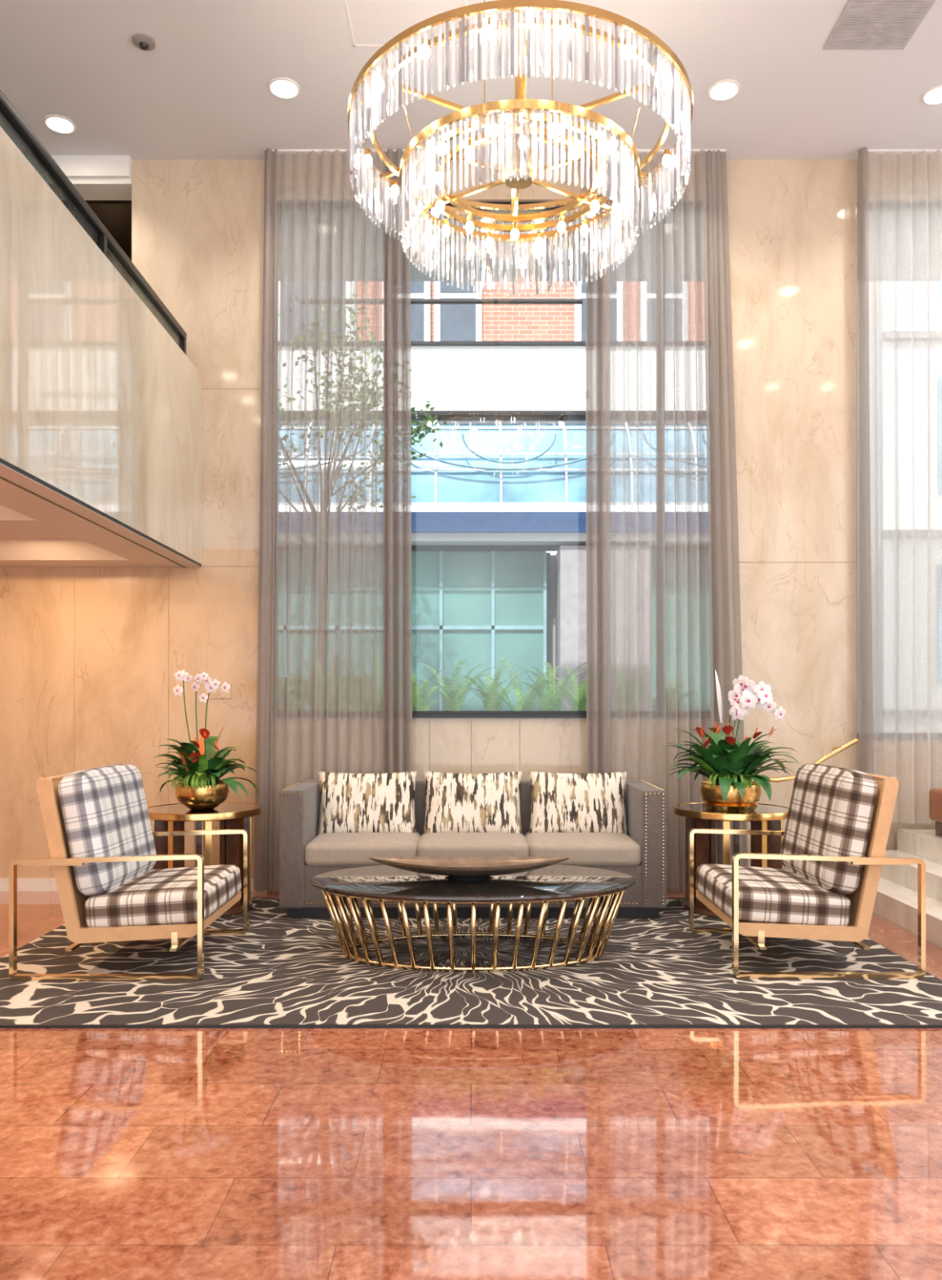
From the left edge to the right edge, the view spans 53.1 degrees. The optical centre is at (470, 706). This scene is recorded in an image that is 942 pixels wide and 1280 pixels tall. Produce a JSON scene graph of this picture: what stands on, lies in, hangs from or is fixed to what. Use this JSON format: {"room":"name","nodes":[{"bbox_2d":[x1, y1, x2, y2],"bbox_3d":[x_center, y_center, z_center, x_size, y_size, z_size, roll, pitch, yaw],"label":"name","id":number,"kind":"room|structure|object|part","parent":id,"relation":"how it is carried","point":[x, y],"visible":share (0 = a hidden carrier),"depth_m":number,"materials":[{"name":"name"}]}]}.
{"room":"hotel lobby","nodes":[
{"label":"hotel lobby","id":0,"kind":"room"},
{"bbox_2d":[85,200,131,260],"bbox_3d":[-3.600,-2.454,7.805,2.800,2.947,1.590,0,0,0],"label":"wall","id":1,"kind":"structure","parent":0,"point":[115,215],"depth_m":7.21,"materials":[{"name":"brown wood"}]},
{"bbox_2d":[0,159,264,878],"bbox_3d":[-3.220,-1.304,6.885,3.560,5.247,0.250,0,0,0],"label":"wall","id":2,"kind":"structure","parent":0,"point":[122,613],"depth_m":6.76,"materials":[{"name":"stone"}]},
{"bbox_2d":[50,155,131,178],"bbox_3d":[-3.717,-3.853,6.835,2.566,0.147,0.250,0,0,0],"label":"trim","id":3,"kind":"structure","parent":2,"relation":"attached to","point":[74,166],"depth_m":6.71,"materials":[{"name":"white paint"}]},
{"bbox_2d":[68,178,131,200],"bbox_3d":[-3.717,-3.760,6.850,2.566,0.040,0.220,0,0,0],"label":"trim","id":4,"kind":"structure","parent":2,"relation":"attached to","point":[91,189],"depth_m":6.80,"materials":[{"name":"white paint"}]},
{"bbox_2d":[0,878,266,891],"bbox_3d":[-3.230,1.275,6.750,3.540,0.090,0.020,0,0,0],"label":"baseboard","id":5,"kind":"structure","parent":2,"relation":"attached to","point":[23,884],"depth_m":6.74,"materials":[{"name":"white stone"}]},
{"bbox_2d":[0,889,941,1279],"bbox_3d":[0.200,1.370,0.950,10.400,0.100,11.900,0,0,0],"label":"floor","id":6,"kind":"structure","parent":0,"point":[126,1153],"depth_m":2.80,"materials":[{"name":"red stone"}]},
{"bbox_2d":[0,897,941,1028],"bbox_3d":[-0.100,1.314,5.159,4.720,0.012,2.582,0,0,0],"label":"area rug","id":7,"kind":"object","parent":6,"relation":"on","point":[283,972],"visible":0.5,"depth_m":4.48,"materials":[{"name":"grey carpet"}]},
{"bbox_2d":[8,764,248,980],"bbox_3d":[-1.745,0.810,4.970,0.922,0.993,0.945,0,0,0],"label":"lounge armchair","id":8,"kind":"object","parent":7,"relation":"on","point":[100,835],"visible":1,"depth_m":4.58,"materials":[{"name":"fabric"}]},
{"bbox_2d":[57,764,156,895],"bbox_3d":[-1.900,0.627,4.970,0.181,0.629,0.808,-11,0,0],"label":"cushion","id":9,"kind":"object","parent":8,"relation":"on","point":[103,811],"depth_m":4.67,"materials":[{"name":"multicoloured fabric"}]},
{"bbox_3d":[-1.745,1.006,4.970,0.922,0.600,0.945,0,0,0],"label":"metal frame","id":10,"kind":"part","parent":8,"relation":"part of","materials":[{"name":"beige metal"}]},
{"bbox_2d":[84,864,240,927],"bbox_3d":[-1.595,0.993,4.970,0.598,0.195,0.802,-4,0,0],"label":"seat cushion","id":11,"kind":"object","parent":8,"relation":"on","point":[148,897],"depth_m":4.60,"materials":[{"name":"multicoloured fabric"}]},
{"bbox_2d":[147,801,262,917],"bbox_3d":[-1.738,0.980,6.100,0.756,0.655,0.756,0,0,0],"label":"round side table","id":12,"kind":"object","parent":7,"relation":"on","point":[230,815],"visible":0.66,"depth_m":5.97,"materials":[{"name":"gold metal"}]},
{"bbox_2d":[153,669,258,810],"bbox_3d":[-1.722,0.210,6.027,0.669,0.891,0.817,0,0,0],"label":"orchid arrangement","id":13,"kind":"object","parent":12,"relation":"on","point":[201,766],"visible":1,"depth_m":5.93,"materials":[{"name":"green plant"}]},
{"bbox_3d":[-1.778,0.141,6.021,0.124,0.732,0.024,0,0,-7],"label":"orchid stem","id":14,"kind":"part","parent":13,"relation":"part of","materials":[{"name":"green plant"}]},
{"bbox_3d":[-1.730,0.150,6.027,0.067,0.712,0.013,0,0,-10],"label":"orchid stem","id":15,"kind":"part","parent":13,"relation":"part of","materials":[{"name":"green plant"}]},
{"bbox_3d":[-1.720,0.571,6.030,0.336,0.168,0.336,0,0,0],"label":"gold pot","id":16,"kind":"part","parent":13,"relation":"part of","materials":[{"name":"gold metal"}]},
{"bbox_3d":[-1.641,0.177,6.030,0.127,0.656,0.008,0,0,0],"label":"orchid stem","id":17,"kind":"part","parent":13,"relation":"part of","materials":[{"name":"green plant"}]},
{"bbox_2d":[279,770,666,918],"bbox_3d":[0.012,0.870,6.172,2.380,0.874,0.806,0,0,0],"label":"sofa","id":18,"kind":"object","parent":7,"relation":"on","point":[334,821],"visible":0.87,"depth_m":6.04,"materials":[{"name":"grey fabric"}]},
{"bbox_3d":[-1.103,0.875,6.175,0.150,0.725,0.800,0,0,0],"label":"arm","id":19,"kind":"part","parent":18,"relation":"part of","materials":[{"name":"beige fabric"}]},
{"bbox_2d":[304,831,421,866],"bbox_3d":[-0.681,0.912,6.085,0.704,0.174,0.630,0,0,0],"label":"seat cushion","id":20,"kind":"object","parent":18,"relation":"on","point":[322,848],"depth_m":5.79,"materials":[{"name":"beige fabric"}]},
{"bbox_2d":[317,770,417,835],"bbox_3d":[-0.691,0.652,6.285,0.660,0.450,0.175,0,-13,-3],"label":"throw pillow","id":21,"kind":"object","parent":18,"relation":"on","point":[350,802],"depth_m":6.21,"materials":[{"name":"fabric"}]},
{"bbox_2d":[423,771,521,834],"bbox_3d":[0.012,0.652,6.285,0.660,0.450,0.175,0,-13,1],"label":"throw pillow","id":22,"kind":"object","parent":18,"relation":"on","point":[456,802],"depth_m":6.21,"materials":[{"name":"fabric"}]},
{"bbox_2d":[417,832,528,856],"bbox_3d":[0.012,0.912,6.085,0.704,0.174,0.630,0,0,0],"label":"seat cushion","id":23,"kind":"object","parent":18,"relation":"on","point":[428,844],"depth_m":5.80,"materials":[{"name":"beige fabric"}]},
{"bbox_2d":[528,771,628,835],"bbox_3d":[0.715,0.652,6.285,0.660,0.450,0.175,0,-13,3],"label":"throw pillow","id":24,"kind":"object","parent":18,"relation":"on","point":[560,802],"depth_m":6.21,"materials":[{"name":"fabric"}]},
{"bbox_2d":[524,831,641,866],"bbox_3d":[0.705,0.912,6.085,0.704,0.174,0.630,0,0,0],"label":"seat cushion","id":25,"kind":"object","parent":18,"relation":"on","point":[583,848],"depth_m":5.79,"materials":[{"name":"beige fabric"}]},
{"bbox_3d":[1.127,0.875,6.175,0.150,0.725,0.800,0,0,0],"label":"arm","id":26,"kind":"part","parent":18,"relation":"part of","materials":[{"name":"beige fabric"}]},
{"bbox_2d":[310,864,635,971],"bbox_3d":[0.012,1.107,5.000,1.739,0.399,1.053,0,0,0],"label":"coffee table","id":27,"kind":"object","parent":7,"relation":"on","point":[554,882],"visible":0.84,"depth_m":4.76,"materials":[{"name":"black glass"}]},
{"bbox_2d":[368,856,568,879],"bbox_3d":[-0.010,0.854,5.000,1.060,0.107,0.344,0,0,0],"label":"bronze bowl","id":28,"kind":"object","parent":27,"relation":"on","point":[455,868],"visible":1,"depth_m":4.99,"materials":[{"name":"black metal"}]},
{"bbox_3d":[0.012,0.916,5.000,1.720,0.018,1.020,0,0,0],"label":"glass","id":29,"kind":"part","parent":27,"relation":"part of","materials":[{"name":"black glass"}]},
{"bbox_2d":[673,801,789,917],"bbox_3d":[1.695,0.980,6.100,0.756,0.655,0.756,0,0,0],"label":"round side table","id":30,"kind":"object","parent":7,"relation":"on","point":[765,816],"visible":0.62,"depth_m":5.97,"materials":[{"name":"gold metal"}]},
{"bbox_2d":[665,670,798,811],"bbox_3d":[1.661,0.206,6.024,0.878,0.898,0.881,0,0,0],"label":"orchid arrangement","id":31,"kind":"object","parent":30,"relation":"on","point":[730,766],"visible":1,"depth_m":5.92,"materials":[{"name":"green plant"}]},
{"bbox_3d":[1.660,0.570,6.030,0.384,0.170,0.384,0,0,0],"label":"gold pot","id":32,"kind":"part","parent":31,"relation":"part of","materials":[{"name":"gold metal"}]},
{"bbox_3d":[1.721,0.216,6.009,0.138,0.578,0.017,0,0,23],"label":"orchid stem","id":33,"kind":"part","parent":31,"relation":"part of","materials":[{"name":"green plant"}]},
{"bbox_3d":[1.795,0.217,6.009,0.282,0.577,0.016,0,0,10],"label":"orchid stem","id":34,"kind":"part","parent":31,"relation":"part of","materials":[{"name":"green plant"}]},
{"bbox_2d":[688,763,925,978],"bbox_3d":[1.725,0.810,5.000,0.922,0.993,0.945,0,0,0],"label":"lounge armchair","id":35,"kind":"object","parent":7,"relation":"on","point":[836,833],"visible":1,"depth_m":4.61,"materials":[{"name":"fabric"}]},
{"bbox_2d":[696,863,850,925],"bbox_3d":[1.575,0.993,5.000,0.598,0.195,0.802,4,0,0],"label":"seat cushion","id":36,"kind":"object","parent":35,"relation":"on","point":[788,895],"depth_m":4.63,"materials":[{"name":"multicoloured fabric"}]},
{"bbox_3d":[1.725,1.006,5.000,0.922,0.600,0.945,0,0,0],"label":"metal frame","id":37,"kind":"part","parent":35,"relation":"part of","materials":[{"name":"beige metal"}]},
{"bbox_2d":[780,763,877,894],"bbox_3d":[1.880,0.627,5.000,0.181,0.629,0.808,11,0,0],"label":"cushion","id":38,"kind":"object","parent":35,"relation":"on","point":[833,811],"depth_m":4.70,"materials":[{"name":"multicoloured fabric"}]},
{"bbox_2d":[872,828,941,947],"bbox_3d":[3.965,1.095,5.660,2.770,0.450,2.120,0,0,0],"label":"marble steps","id":39,"kind":"structure","parent":6,"relation":"on","point":[896,896],"depth_m":5.98,"materials":[{"name":"beige stone"}]},
{"bbox_2d":[928,787,941,835],"bbox_3d":[3.580,0.710,6.175,0.960,0.320,0.450,0,0,0],"label":"upholstered bench","id":40,"kind":"object","parent":39,"relation":"on","point":[935,793],"visible":1,"depth_m":6.31,"materials":[{"name":"orange leather"}]},
{"bbox_2d":[0,0,941,281],"bbox_3d":[0.200,-4.002,1.850,10.700,0.150,13.700,0,0,0],"label":"ceiling","id":41,"kind":"structure","parent":0,"point":[202,92],"depth_m":5.85,"materials":[{"name":"white paint"}]},
{"bbox_2d":[43,115,75,133],"bbox_3d":[-2.770,-3.922,6.350,0.202,0.010,0.202,0,0,0],"label":"recessed light","id":42,"kind":"object","parent":41,"relation":"in","point":[56,123],"visible":1,"depth_m":6.35,"materials":[{"name":"white paint"}]},
{"bbox_2d":[132,33,155,51],"bbox_3d":[-1.930,-3.906,5.560,0.130,0.042,0.130,0,0,0],"label":"dome security camera","id":43,"kind":"object","parent":41,"relation":"attached to","point":[143,42],"visible":1,"depth_m":5.54,"materials":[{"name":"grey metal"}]},
{"bbox_2d":[267,77,300,99],"bbox_3d":[-1.186,-3.922,5.980,0.202,0.010,0.202,0,0,0],"label":"recessed light","id":44,"kind":"object","parent":41,"relation":"in","point":[280,87],"visible":1,"depth_m":5.98,"materials":[{"name":"white paint"}]},
{"bbox_2d":[253,148,414,892],"bbox_3d":[-0.968,-1.313,6.659,1.137,5.227,0.120,0,0,2],"label":"sheer curtain","id":45,"kind":"object","parent":41,"relation":"hanging from","point":[336,286],"visible":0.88,"depth_m":6.64,"materials":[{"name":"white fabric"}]},
{"bbox_2d":[345,0,467,46],"bbox_3d":[-0.360,-3.925,5.150,0.680,0.004,0.900,0,0,0],"label":"panel outline","id":46,"kind":"object","parent":41,"relation":"attached to","point":[466,1],"visible":0.67,"depth_m":5.56,"materials":[{"name":"white paint"}]},
{"bbox_2d":[347,0,693,296],"bbox_3d":[0.240,-3.120,4.730,1.704,1.614,1.704,0,0,0],"label":"crystal chandelier","id":47,"kind":"object","parent":41,"relation":"hanging from","point":[518,122],"visible":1,"depth_m":4.36,"materials":[{"name":"clear glass"}]},
{"bbox_3d":[0.240,-2.650,4.730,1.000,0.030,1.000,0,0,0],"label":"frame","id":48,"kind":"part","parent":47,"relation":"part of","materials":[{"name":"gold metal"}]},
{"bbox_3d":[0.240,-2.650,4.730,0.800,0.030,0.800,0,0,0],"label":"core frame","id":49,"kind":"part","parent":47,"relation":"part of","materials":[{"name":"gold metal"}]},
{"bbox_3d":[0.240,-2.897,4.730,1.500,0.025,1.500,0,0,0],"label":"frame","id":50,"kind":"part","parent":47,"relation":"part of","materials":[{"name":"gold metal"}]},
{"bbox_2d":[585,148,747,891],"bbox_3d":[1.378,-1.313,6.654,1.156,5.227,0.119,0,0,0],"label":"sheer curtain","id":51,"kind":"object","parent":41,"relation":"hanging from","point":[666,308],"visible":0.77,"depth_m":6.64,"materials":[{"name":"white fabric"}]},
{"bbox_2d":[707,80,740,101],"bbox_3d":[1.610,-3.922,6.000,0.202,0.010,0.202,0,0,0],"label":"recessed light","id":52,"kind":"object","parent":41,"relation":"in","point":[723,90],"visible":1,"depth_m":5.99,"materials":[{"name":"white paint"}]},
{"bbox_2d":[822,0,936,49],"bbox_3d":[2.340,-3.921,5.200,0.480,0.012,0.840,0,0,0],"label":"ceiling vent","id":53,"kind":"object","parent":41,"relation":"in","point":[862,24],"depth_m":5.41,"materials":[{"name":"grey metal"}]},
{"bbox_2d":[856,146,941,823],"bbox_3d":[4.012,-1.554,6.662,2.577,4.747,0.146,0,0,0],"label":"sheer curtain","id":54,"kind":"object","parent":41,"relation":"hanging from","point":[899,430],"visible":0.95,"depth_m":6.64,"materials":[{"name":"white fabric"}]},
{"bbox_2d":[921,84,941,105],"bbox_3d":[3.000,-3.922,6.040,0.202,0.010,0.202,0,0,0],"label":"recessed light","id":55,"kind":"object","parent":41,"relation":"in","point":[932,96],"visible":1,"depth_m":6.06,"materials":[{"name":"white paint"}]},
{"bbox_2d":[419,162,585,214],"bbox_3d":[1.980,-3.793,6.905,6.840,0.267,0.210,0,0,0],"label":"wall header","id":56,"kind":"structure","parent":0,"point":[501,193],"depth_m":6.80,"materials":[{"name":"beige stone"}]},
{"bbox_2d":[273,201,711,714],"bbox_3d":[0.175,-1.800,6.860,3.230,3.720,0.060,0,0,0],"label":"frame","id":57,"kind":"object","parent":56,"relation":"attached to","point":[659,433],"visible":0.06,"depth_m":6.83,"materials":[{"name":"black metal"}]},
{"bbox_2d":[275,717,935,889],"bbox_3d":[1.980,0.700,6.905,6.840,1.240,0.210,0,0,0],"label":"wall","id":58,"kind":"structure","parent":0,"point":[547,744],"depth_m":6.80,"materials":[{"name":"beige stone"}]},
{"bbox_2d":[278,714,711,717],"bbox_3d":[0.175,0.068,6.888,3.230,0.024,0.245,0,0,0],"label":"sill","id":59,"kind":"structure","parent":58,"relation":"on","point":[378,715],"depth_m":6.76,"materials":[{"name":"black metal"}]},
{"bbox_2d":[299,653,697,711],"bbox_3d":[0.157,-0.010,7.369,3.390,0.860,0.752,0,0,0],"label":"plants","id":60,"kind":"object","parent":58,"relation":"attached to","point":[580,702],"visible":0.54,"depth_m":7.23,"materials":[{"name":"green fern leaf"}]},
{"bbox_2d":[726,159,857,868],"bbox_3d":[2.280,-1.304,6.885,0.980,5.247,0.250,0,0,0],"label":"wall","id":61,"kind":"structure","parent":0,"point":[793,223],"depth_m":6.76,"materials":[{"name":"beige stone"}]},
{"bbox_2d":[74,388,857,804],"bbox_3d":[-0.038,-0.482,6.779,5.617,3.604,0.042,0,0,0],"label":"joint","id":62,"kind":"object","parent":61,"relation":"attached to","point":[202,388],"visible":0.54,"depth_m":6.76,"materials":[{"name":"stone"}]},
{"bbox_2d":[757,737,858,782],"bbox_3d":[2.336,0.377,6.640,0.704,0.322,0.232,0,0,0],"label":"brass handrail","id":63,"kind":"object","parent":61,"relation":"attached to","point":[839,748],"visible":0.7,"depth_m":6.53,"materials":[{"name":"gold metal"}]},
{"bbox_3d":[-5.075,-1.303,1.850,0.150,5.247,13.700,0,0,0],"label":"wall","id":64,"kind":"structure","parent":0,"visible":0},
{"bbox_2d":[0,89,201,568],"bbox_3d":[-3.465,-1.825,3.530,3.070,1.659,6.459,0,0,0],"label":"mezzanine balcony","id":65,"kind":"object","parent":64,"relation":"attached to","point":[100,391],"visible":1,"depth_m":4.88,"materials":[{"name":"clear glass"}]},
{"bbox_3d":[-2.049,-2.370,3.450,0.012,0.480,6.300,0,0,0],"label":"rail glass","id":66,"kind":"part","parent":65,"relation":"part of","materials":[{"name":"clear glass"}]},
{"bbox_3d":[-2.050,-2.630,3.500,0.060,0.050,6.400,0,0,0],"label":"handrail","id":67,"kind":"part","parent":65,"relation":"part of","materials":[{"name":"black metal"}]},
{"label":"outside","id":68,"kind":"structure","parent":0,"visible":0},
{"bbox_3d":[1.000,1.470,23.800,30.000,0.100,32.400,0,0,0],"label":"ground","id":69,"kind":"structure","parent":68,"visible":0},
{"bbox_2d":[278,672,368,711],"bbox_3d":[-2.203,0.520,9.001,2.739,1.746,0.551,0,0,0],"label":"hedge","id":70,"kind":"object","parent":69,"relation":"on","point":[291,690],"visible":0.02,"depth_m":8.90,"materials":[{"name":"green plant"}]},
{"bbox_2d":[280,365,446,673],"bbox_3d":[-1.614,-1.468,9.598,2.747,5.778,1.936,0,0,0],"label":"street tree","id":71,"kind":"object","parent":69,"relation":"on","point":[417,430],"visible":0.06,"depth_m":9.56,"materials":[{"name":"green plant"}]},
{"bbox_2d":[278,551,711,711],"bbox_3d":[-2.200,-0.330,12.100,13.600,3.300,0.200,0,0,0],"label":"window","id":72,"kind":"structure","parent":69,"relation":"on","point":[466,575],"depth_m":12.00,"materials":[{"name":"glass"}]},
{"bbox_2d":[279,551,546,711],"bbox_3d":[-4.020,-0.330,11.980,9.960,3.300,0.040,0,0,0],"label":"shopfront mullions","id":73,"kind":"object","parent":72,"relation":"attached to","point":[440,627],"visible":0.12,"depth_m":11.96,"materials":[{"name":"metal"}]},
{"bbox_2d":[550,546,647,711],"bbox_3d":[1.550,-0.280,12.000,1.300,3.400,0.800,0,0,0],"label":"concrete pier","id":74,"kind":"structure","parent":69,"relation":"on","point":[568,565],"depth_m":11.60,"materials":[{"name":"grey concrete"}]},
{"bbox_2d":[546,552,550,708],"bbox_3d":[0.970,-0.280,12.200,0.100,3.400,0.200,0,0,0],"label":"pier shadow gap","id":75,"kind":"object","parent":74,"relation":"attached to","point":[548,553],"visible":0.21,"depth_m":12.10,"materials":[{"name":"black metal"}]},
{"bbox_3d":[8.800,-4.630,11.550,8.400,12.100,2.100,0,0,0],"label":"facade","id":76,"kind":"object","parent":69,"relation":"on","visible":0},
{"bbox_2d":[280,424,707,502],"bbox_3d":[-2.200,-3.005,11.625,13.600,1.150,0.750,0,0,0],"label":"window","id":77,"kind":"structure","parent":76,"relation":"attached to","point":[452,486],"depth_m":11.31,"materials":[{"name":"glass"}]},
{"bbox_2d":[280,421,707,504],"bbox_3d":[-2.206,-3.011,11.595,13.613,1.203,0.772,0,0,0],"label":"ribs","id":78,"kind":"object","parent":77,"relation":"attached to","point":[563,428],"visible":0.23,"depth_m":11.29,"materials":[{"name":"white metal"}]},
{"bbox_2d":[281,433,706,470],"bbox_3d":[0.450,-3.015,11.159,8.226,0.436,0.025,0,0,0],"label":"arches","id":79,"kind":"object","parent":78,"relation":"attached to","point":[462,434],"visible":0.32,"depth_m":11.15,"materials":[{"name":"blue metal"}]},
{"bbox_2d":[280,346,708,545],"bbox_3d":[-2.200,-3.260,12.100,13.600,2.440,1.000,0,0,0],"label":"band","id":80,"kind":"object","parent":76,"relation":"attached to","point":[451,378],"visible":0.06,"depth_m":11.70,"materials":[{"name":"white paint"}]},
{"bbox_2d":[280,511,707,533],"bbox_3d":[-2.200,-2.260,11.750,13.600,0.240,0.500,0,0,0],"label":"band","id":81,"kind":"object","parent":80,"relation":"attached to","point":[421,522],"visible":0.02,"depth_m":11.50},
{"bbox_2d":[280,341,708,551],"bbox_3d":[-2.200,-3.250,11.825,13.600,2.540,0.350,0,0,0],"label":"dark lines","id":82,"kind":"object","parent":80,"relation":"attached to","point":[446,415],"visible":0.07,"depth_m":11.73,"materials":[{"name":"black metal"}]},
{"bbox_2d":[430,281,574,341],"bbox_3d":[-2.200,-7.580,12.450,13.600,6.200,0.300,0,0,0],"label":"brick","id":83,"kind":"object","parent":80,"relation":"on","point":[500,322],"visible":0.02,"depth_m":12.30,"materials":[{"name":"brick"}]},
{"bbox_2d":[410,281,585,341],"bbox_3d":[1.385,-6.555,12.260,5.070,4.050,0.080,0,0,0],"label":"window","id":84,"kind":"structure","parent":83,"relation":"attached to","point":[426,295],"depth_m":12.22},
{"bbox_2d":[410,281,586,341],"bbox_3d":[1.385,-6.555,12.215,4.910,3.850,0.030,0,0,0],"label":"glass","id":85,"kind":"object","parent":84,"relation":"attached to","point":[457,322],"depth_m":12.20,"materials":[{"name":"blue glass"}]},
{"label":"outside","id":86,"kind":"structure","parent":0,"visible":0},
{"bbox_2d":[410,298,582,304],"bbox_3d":[-0.350,-4.730,11.000,3.300,0.055,0.055,0,0,0],"label":"bar","id":87,"kind":"object","parent":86,"point":[413,301],"visible":0.65,"depth_m":10.98,"materials":[{"name":"black metal"}]}
]}

